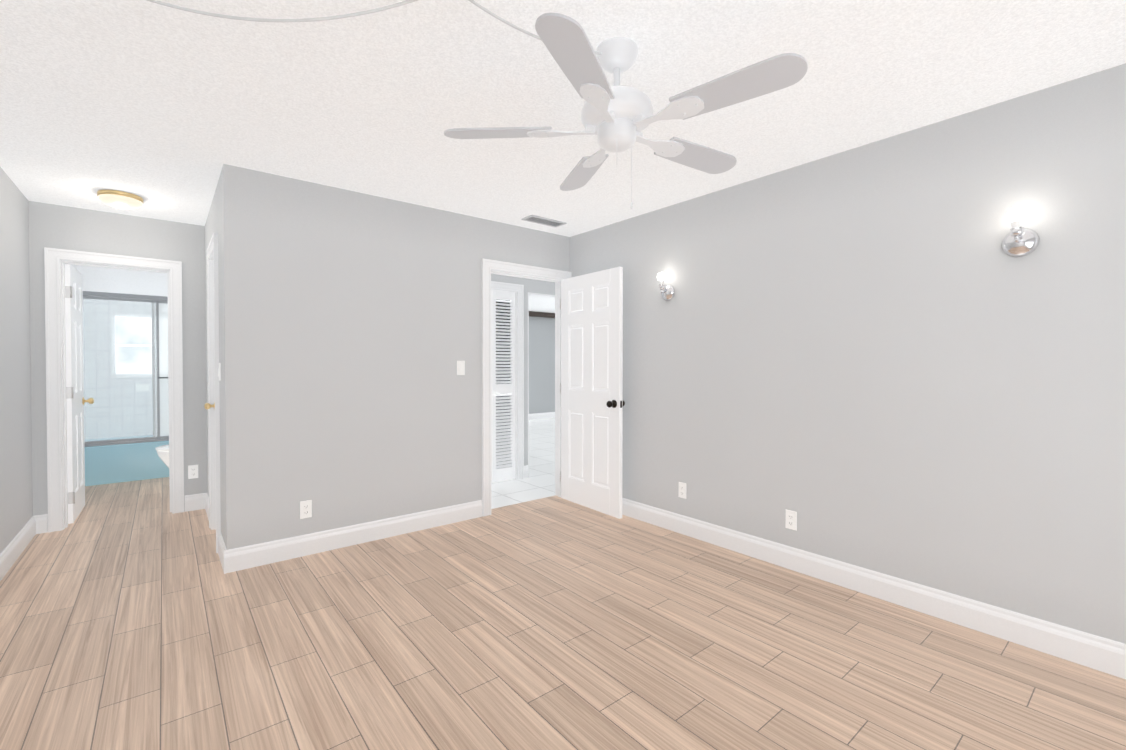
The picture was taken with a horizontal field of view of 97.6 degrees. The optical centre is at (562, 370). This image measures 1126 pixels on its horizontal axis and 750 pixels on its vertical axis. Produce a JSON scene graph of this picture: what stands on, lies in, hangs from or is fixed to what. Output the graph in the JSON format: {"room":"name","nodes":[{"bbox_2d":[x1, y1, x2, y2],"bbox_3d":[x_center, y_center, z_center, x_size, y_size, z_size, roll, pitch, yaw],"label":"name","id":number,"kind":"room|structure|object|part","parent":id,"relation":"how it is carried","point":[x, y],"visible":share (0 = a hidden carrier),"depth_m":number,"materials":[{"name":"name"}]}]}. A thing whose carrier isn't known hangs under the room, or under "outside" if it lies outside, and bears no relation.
{"room":"empty bedroom","nodes":[
{"label":"empty bedroom","id":0,"kind":"room"},
{"bbox_2d":[0,167,32,552],"bbox_3d":[-2.729,0.003,2.074,0.120,2.440,8.990,-1,1,-39],"label":"wall","id":1,"kind":"structure","parent":0,"point":[16,503],"depth_m":3.21,"materials":[{"name":"grey paint"}]},
{"bbox_2d":[0,514,43,580],"bbox_3d":[-1.899,1.167,1.185,0.030,0.135,6.300,-1,1,-39],"label":"baseboard","id":2,"kind":"structure","parent":1,"relation":"attached to","point":[35,525],"depth_m":3.23,"materials":[{"name":"white wood"}]},
{"bbox_2d":[83,291,168,446],"bbox_3d":[-4.441,-0.020,5.396,1.386,1.590,0.060,-1,1,-39],"label":"shower door frame","id":3,"kind":"object","parent":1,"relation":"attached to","point":[159,375],"visible":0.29,"depth_m":5.26,"materials":[{"name":"silver metal"}]},
{"bbox_2d":[29,201,206,515],"bbox_3d":[-2.828,-0.029,4.551,2.850,2.440,0.120,-1,1,-39],"label":"wall","id":4,"kind":"structure","parent":0,"point":[66,227],"depth_m":3.93,"materials":[{"name":"grey paint"}]},
{"bbox_2d":[65,264,93,523],"bbox_3d":[-4.026,0.179,4.066,0.175,2.020,0.641,-1,1,-38],"label":"bathroom door","id":5,"kind":"structure","parent":4,"relation":"in","point":[75,401],"depth_m":3.96,"materials":[{"name":"white wood"}]},
{"bbox_2d":[44,247,183,532],"bbox_3d":[-3.561,0.144,3.958,0.800,2.110,0.170,-1,1,-39],"label":"door frame","id":6,"kind":"structure","parent":4,"relation":"attached to","point":[52,256],"depth_m":3.75,"materials":[{"name":"white wood"}]},
{"bbox_2d":[188,465,197,478],"bbox_3d":[-3.160,0.866,4.210,0.070,0.115,0.009,-1,1,-39],"label":"outlet","id":7,"kind":"object","parent":4,"relation":"attached to","point":[192,471],"visible":1,"depth_m":4.21,"materials":[{"name":"white plastic"}]},
{"bbox_2d":[200,493,208,519],"bbox_3d":[-2.894,1.130,4.025,0.016,0.135,0.635,-1,1,-39],"label":"baseboard","id":8,"kind":"structure","parent":4,"relation":"attached to","point":[204,499],"depth_m":4.23,"materials":[{"name":"white wood"}]},
{"bbox_2d":[78,265,167,302],"bbox_3d":[-4.891,-1.037,5.938,1.350,0.460,0.006,-1,1,-39],"label":"wall","id":9,"kind":"structure","parent":0,"point":[107,280],"depth_m":5.74,"materials":[{"name":"white paint"}]},
{"bbox_2d":[83,299,152,438],"bbox_3d":[-4.641,0.187,5.645,1.410,1.980,0.800,-1,1,-39],"label":"wall tile","id":10,"kind":"structure","parent":9,"relation":"attached to","point":[98,392],"depth_m":5.67,"materials":[{"name":"white tile"}]},
{"bbox_2d":[136,384,148,390],"bbox_3d":[-4.984,0.205,5.838,0.120,0.080,0.051,-1,1,-39],"label":"soap dish","id":11,"kind":"object","parent":10,"relation":"attached to","point":[141,387],"depth_m":5.84,"materials":[{"name":"white ceramic"}]},
{"bbox_2d":[205,170,224,542],"bbox_3d":[-2.544,-0.018,3.686,0.120,2.440,1.580,-1,1,-39],"label":"wall","id":12,"kind":"structure","parent":0,"point":[213,223],"depth_m":3.20,"materials":[{"name":"grey paint"}]},
{"bbox_2d":[207,233,220,552],"bbox_3d":[-2.440,0.149,3.541,0.145,2.110,0.660,-1,1,-39],"label":"door","id":13,"kind":"structure","parent":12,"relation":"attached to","point":[213,371],"depth_m":3.69,"materials":[{"name":"white wood"}]},
{"bbox_2d":[204,402,214,408],"bbox_3d":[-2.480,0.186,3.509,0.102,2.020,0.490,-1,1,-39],"label":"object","id":14,"kind":"structure","parent":13,"relation":"attached to","point":[207,405],"depth_m":3.64,"materials":[{"name":"gold metal"}]},
{"bbox_2d":[218,363,220,380],"bbox_3d":[-2.230,0.008,3.195,0.013,0.115,0.070,-1,1,-39],"label":"light switch","id":15,"kind":"object","parent":12,"relation":"attached to","point":[219,371],"visible":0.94,"depth_m":3.17,"materials":[{"name":"white plastic"}]},
{"bbox_2d":[222,164,569,549],"bbox_3d":[1.105,-0.042,5.554,8.140,2.440,0.120,-1,1,-39],"label":"wall","id":16,"kind":"structure","parent":0,"point":[352,328],"depth_m":3.38,"materials":[{"name":"grey paint"}]},
{"bbox_2d":[218,533,224,557],"bbox_3d":[-2.155,1.142,3.113,0.016,0.135,0.375,-1,1,-39],"label":"baseboard","id":17,"kind":"structure","parent":16,"relation":"attached to","point":[221,543],"depth_m":3.17,"materials":[{"name":"white wood"}]},
{"bbox_2d":[300,500,311,518],"bbox_3d":[-1.681,0.908,3.221,0.070,0.115,0.009,-1,1,-39],"label":"electrical outlet","id":18,"kind":"object","parent":16,"relation":"attached to","point":[306,509],"visible":1,"depth_m":3.22,"materials":[{"name":"white plastic"}]},
{"bbox_2d":[220,500,481,573],"bbox_3d":[-1.345,1.137,3.493,1.751,0.135,0.016,-1,1,-39],"label":"baseboard","id":19,"kind":"structure","parent":16,"relation":"attached to","point":[241,558],"depth_m":3.35,"materials":[{"name":"white wood"}]},
{"bbox_2d":[457,361,464,374],"bbox_3d":[-0.810,-0.021,3.914,0.070,0.115,0.013,-1,1,-39],"label":"light switch","id":20,"kind":"object","parent":16,"relation":"attached to","point":[460,367],"visible":1,"depth_m":3.91,"materials":[{"name":"white plastic"}]},
{"bbox_2d":[481,258,570,516],"bbox_3d":[-0.335,0.138,4.387,0.950,2.110,0.170,-1,1,-39],"label":"door frame","id":21,"kind":"structure","parent":16,"relation":"attached to","point":[488,265],"depth_m":4.07,"materials":[{"name":"white wood"}]},
{"bbox_2d":[560,267,624,518],"bbox_3d":[0.228,0.177,4.264,0.175,2.020,0.791,-1,1,-37],"label":"bedroom door","id":22,"kind":"structure","parent":21,"relation":"attached to","point":[591,383],"depth_m":4.21,"materials":[{"name":"white wood"}]},
{"bbox_2d":[496,299,509,465],"bbox_3d":[-0.830,0.112,5.273,0.800,2.140,0.040,-1,1,-39],"label":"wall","id":23,"kind":"structure","parent":0,"point":[503,361],"depth_m":5.39,"materials":[{"name":"grey"}]},
{"bbox_2d":[491,274,554,465],"bbox_3d":[-0.437,-0.041,5.461,2.010,2.440,0.120,-1,1,-39],"label":"wall","id":24,"kind":"structure","parent":0,"point":[538,286],"depth_m":5.41,"materials":[{"name":"grey paint"}]},
{"bbox_2d":[491,290,514,481],"bbox_3d":[-0.730,0.165,5.151,0.580,2.020,0.100,-1,1,-39],"label":"door","id":25,"kind":"structure","parent":24,"relation":"in","point":[501,471],"depth_m":5.26,"materials":[{"name":"white wood"}]},
{"bbox_2d":[491,281,554,479],"bbox_3d":[-0.347,0.124,5.520,1.800,2.110,0.145,-1,1,-39],"label":"door frame","id":26,"kind":"structure","parent":24,"relation":"attached to","point":[519,288],"depth_m":5.34,"materials":[{"name":"white wood"}]},
{"bbox_2d":[529,311,554,413],"bbox_3d":[-1.659,-0.104,10.394,6.330,2.440,0.120,-1,1,-39],"label":"wall","id":27,"kind":"structure","parent":0,"point":[541,364],"depth_m":11.27,"materials":[{"name":"grey paint"}]},
{"bbox_2d":[529,311,554,317],"bbox_3d":[-1.630,-1.252,10.248,6.210,0.100,0.120,-1,1,-39],"label":"beam","id":28,"kind":"structure","parent":27,"relation":"attached to","point":[541,314],"depth_m":11.10,"materials":[{"name":"brown wood"}]},
{"bbox_2d":[529,412,554,419],"bbox_3d":[-1.663,1.050,10.318,6.210,0.135,0.016,-1,1,-39],"label":"baseboard","id":29,"kind":"structure","parent":27,"relation":"attached to","point":[533,416],"depth_m":11.27,"materials":[{"name":"white wood"}]},
{"bbox_2d":[0,418,1125,749],"bbox_3d":[0.409,1.219,5.507,9.300,0.080,10.340,-1,1,-39],"label":"floor","id":30,"kind":"structure","parent":0,"point":[132,617],"depth_m":2.14,"materials":[{"name":"brown wood"}]},
{"bbox_2d":[85,435,168,485],"bbox_3d":[-4.653,0.975,5.670,1.386,0.400,0.738,-1,1,-39],"label":"bathtub","id":31,"kind":"object","parent":30,"relation":"on","point":[110,464],"visible":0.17,"depth_m":5.21,"materials":[{"name":"blue ceramic"}]},
{"bbox_2d":[155,444,168,467],"bbox_3d":[-3.784,0.795,5.125,0.710,0.775,0.480,-1,1,-39],"label":"toilet","id":32,"kind":"object","parent":30,"relation":"on","point":[163,452],"visible":0.02,"depth_m":4.87,"materials":[{"name":"white ceramic"}]},
{"bbox_2d":[0,0,1125,312],"bbox_3d":[0.409,-1.301,5.475,9.300,0.080,10.340,-1,1,-39],"label":"ceiling","id":33,"kind":"structure","parent":0,"point":[166,112],"depth_m":2.13,"materials":[{"name":"white paint"}]},
{"bbox_2d":[97,189,143,209],"bbox_3d":[-3.119,-1.190,3.475,0.244,0.091,0.244,-1,1,-39],"label":"light","id":34,"kind":"object","parent":33,"relation":"attached to","point":[117,199],"visible":1,"depth_m":3.41,"materials":[{"name":"white glass"}]},
{"bbox_2d":[521,215,566,227],"bbox_3d":[-0.155,-1.238,4.091,0.360,0.010,0.150,-1,1,-39],"label":"ceiling vent","id":35,"kind":"object","parent":33,"relation":"in","point":[543,221],"visible":0.98,"depth_m":4.08,"materials":[{"name":"grey metal"}]},
{"bbox_2d":[444,13,807,208],"bbox_3d":[0.247,-0.915,1.884,1.246,0.600,1.264,-1,1,-39],"label":"ceiling fan","id":36,"kind":"object","parent":33,"relation":"hanging from","point":[616,117],"visible":1,"depth_m":1.75,"materials":[{"name":"white plastic"}]},
{"bbox_2d":[570,63,1125,643],"bbox_3d":[1.560,-0.008,2.883,0.120,2.440,4.600,-1,1,-39],"label":"wall","id":37,"kind":"structure","parent":0,"point":[888,355],"depth_m":2.51,"materials":[{"name":"grey paint"}]},
{"bbox_2d":[657,272,674,300],"bbox_3d":[0.752,-0.629,3.688,0.109,0.209,0.126,-1,1,-39],"label":"sconce","id":38,"kind":"object","parent":37,"relation":"attached to","point":[667,291],"visible":1,"depth_m":3.67,"materials":[{"name":"silver metal"}]},
{"bbox_3d":[0.736,-0.700,3.675,0.068,0.068,0.068,-1,1,-39],"label":"bulb","id":39,"kind":"part","parent":38,"relation":"part of","materials":[{"name":"white glass"}]},
{"bbox_2d":[678,482,685,498],"bbox_3d":[0.879,0.883,3.631,0.009,0.115,0.070,-1,1,-39],"label":"electrical outlet","id":40,"kind":"object","parent":37,"relation":"attached to","point":[682,490],"visible":1,"depth_m":3.63,"materials":[{"name":"white plastic"}]},
{"bbox_2d":[785,509,796,530],"bbox_3d":[1.390,0.911,3.002,0.009,0.115,0.070,-1,1,-39],"label":"electrical outlet","id":41,"kind":"object","parent":37,"relation":"attached to","point":[791,520],"visible":1,"depth_m":3.00,"materials":[{"name":"white plastic"}]},
{"bbox_2d":[622,498,1125,678],"bbox_3d":[1.507,1.145,2.855,0.016,0.135,4.600,-1,1,-39],"label":"baseboard","id":42,"kind":"structure","parent":37,"relation":"attached to","point":[1082,648],"depth_m":2.49,"materials":[{"name":"white wood"}]},
{"bbox_2d":[1001,206,1039,256],"bbox_3d":[1.994,-0.610,2.159,0.109,0.209,0.126,-1,1,-39],"label":"sconce","id":43,"kind":"object","parent":37,"relation":"attached to","point":[1019,240],"visible":1,"depth_m":2.15,"materials":[{"name":"silver metal"}]},
{"bbox_3d":[1.978,-0.680,2.145,0.068,0.068,0.068,-1,1,-39],"label":"bulb","id":44,"kind":"part","parent":43,"relation":"part of","materials":[{"name":"white glass"}]},
{"bbox_3d":[-4.372,-0.053,6.453,2.850,2.440,0.120,-1,1,-39],"label":"wall","id":45,"kind":"structure","parent":0,"visible":0},
{"bbox_2d":[111,313,151,376],"bbox_3d":[-4.990,-0.296,5.918,0.640,0.740,0.086,-1,1,-39],"label":"bathroom window","id":46,"kind":"structure","parent":45,"relation":"in","point":[132,343],"depth_m":5.84,"materials":[{"name":"glass"}]},
{"bbox_3d":[-0.919,-1.199,1.487,0.974,0.022,0.663,-1,1,-39],"label":"hooks","id":47,"kind":"object","parent":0,"visible":0},
{"bbox_2d":[147,0,601,54],"bbox_3d":[-0.669,-1.130,1.639,1.534,0.147,0.728,-1,1,-39],"label":"cord","id":48,"kind":"object","parent":47,"relation":"hanging from","point":[337,16],"visible":0.88,"depth_m":1.50,"materials":[{"name":"grey plastic"}]}
]}

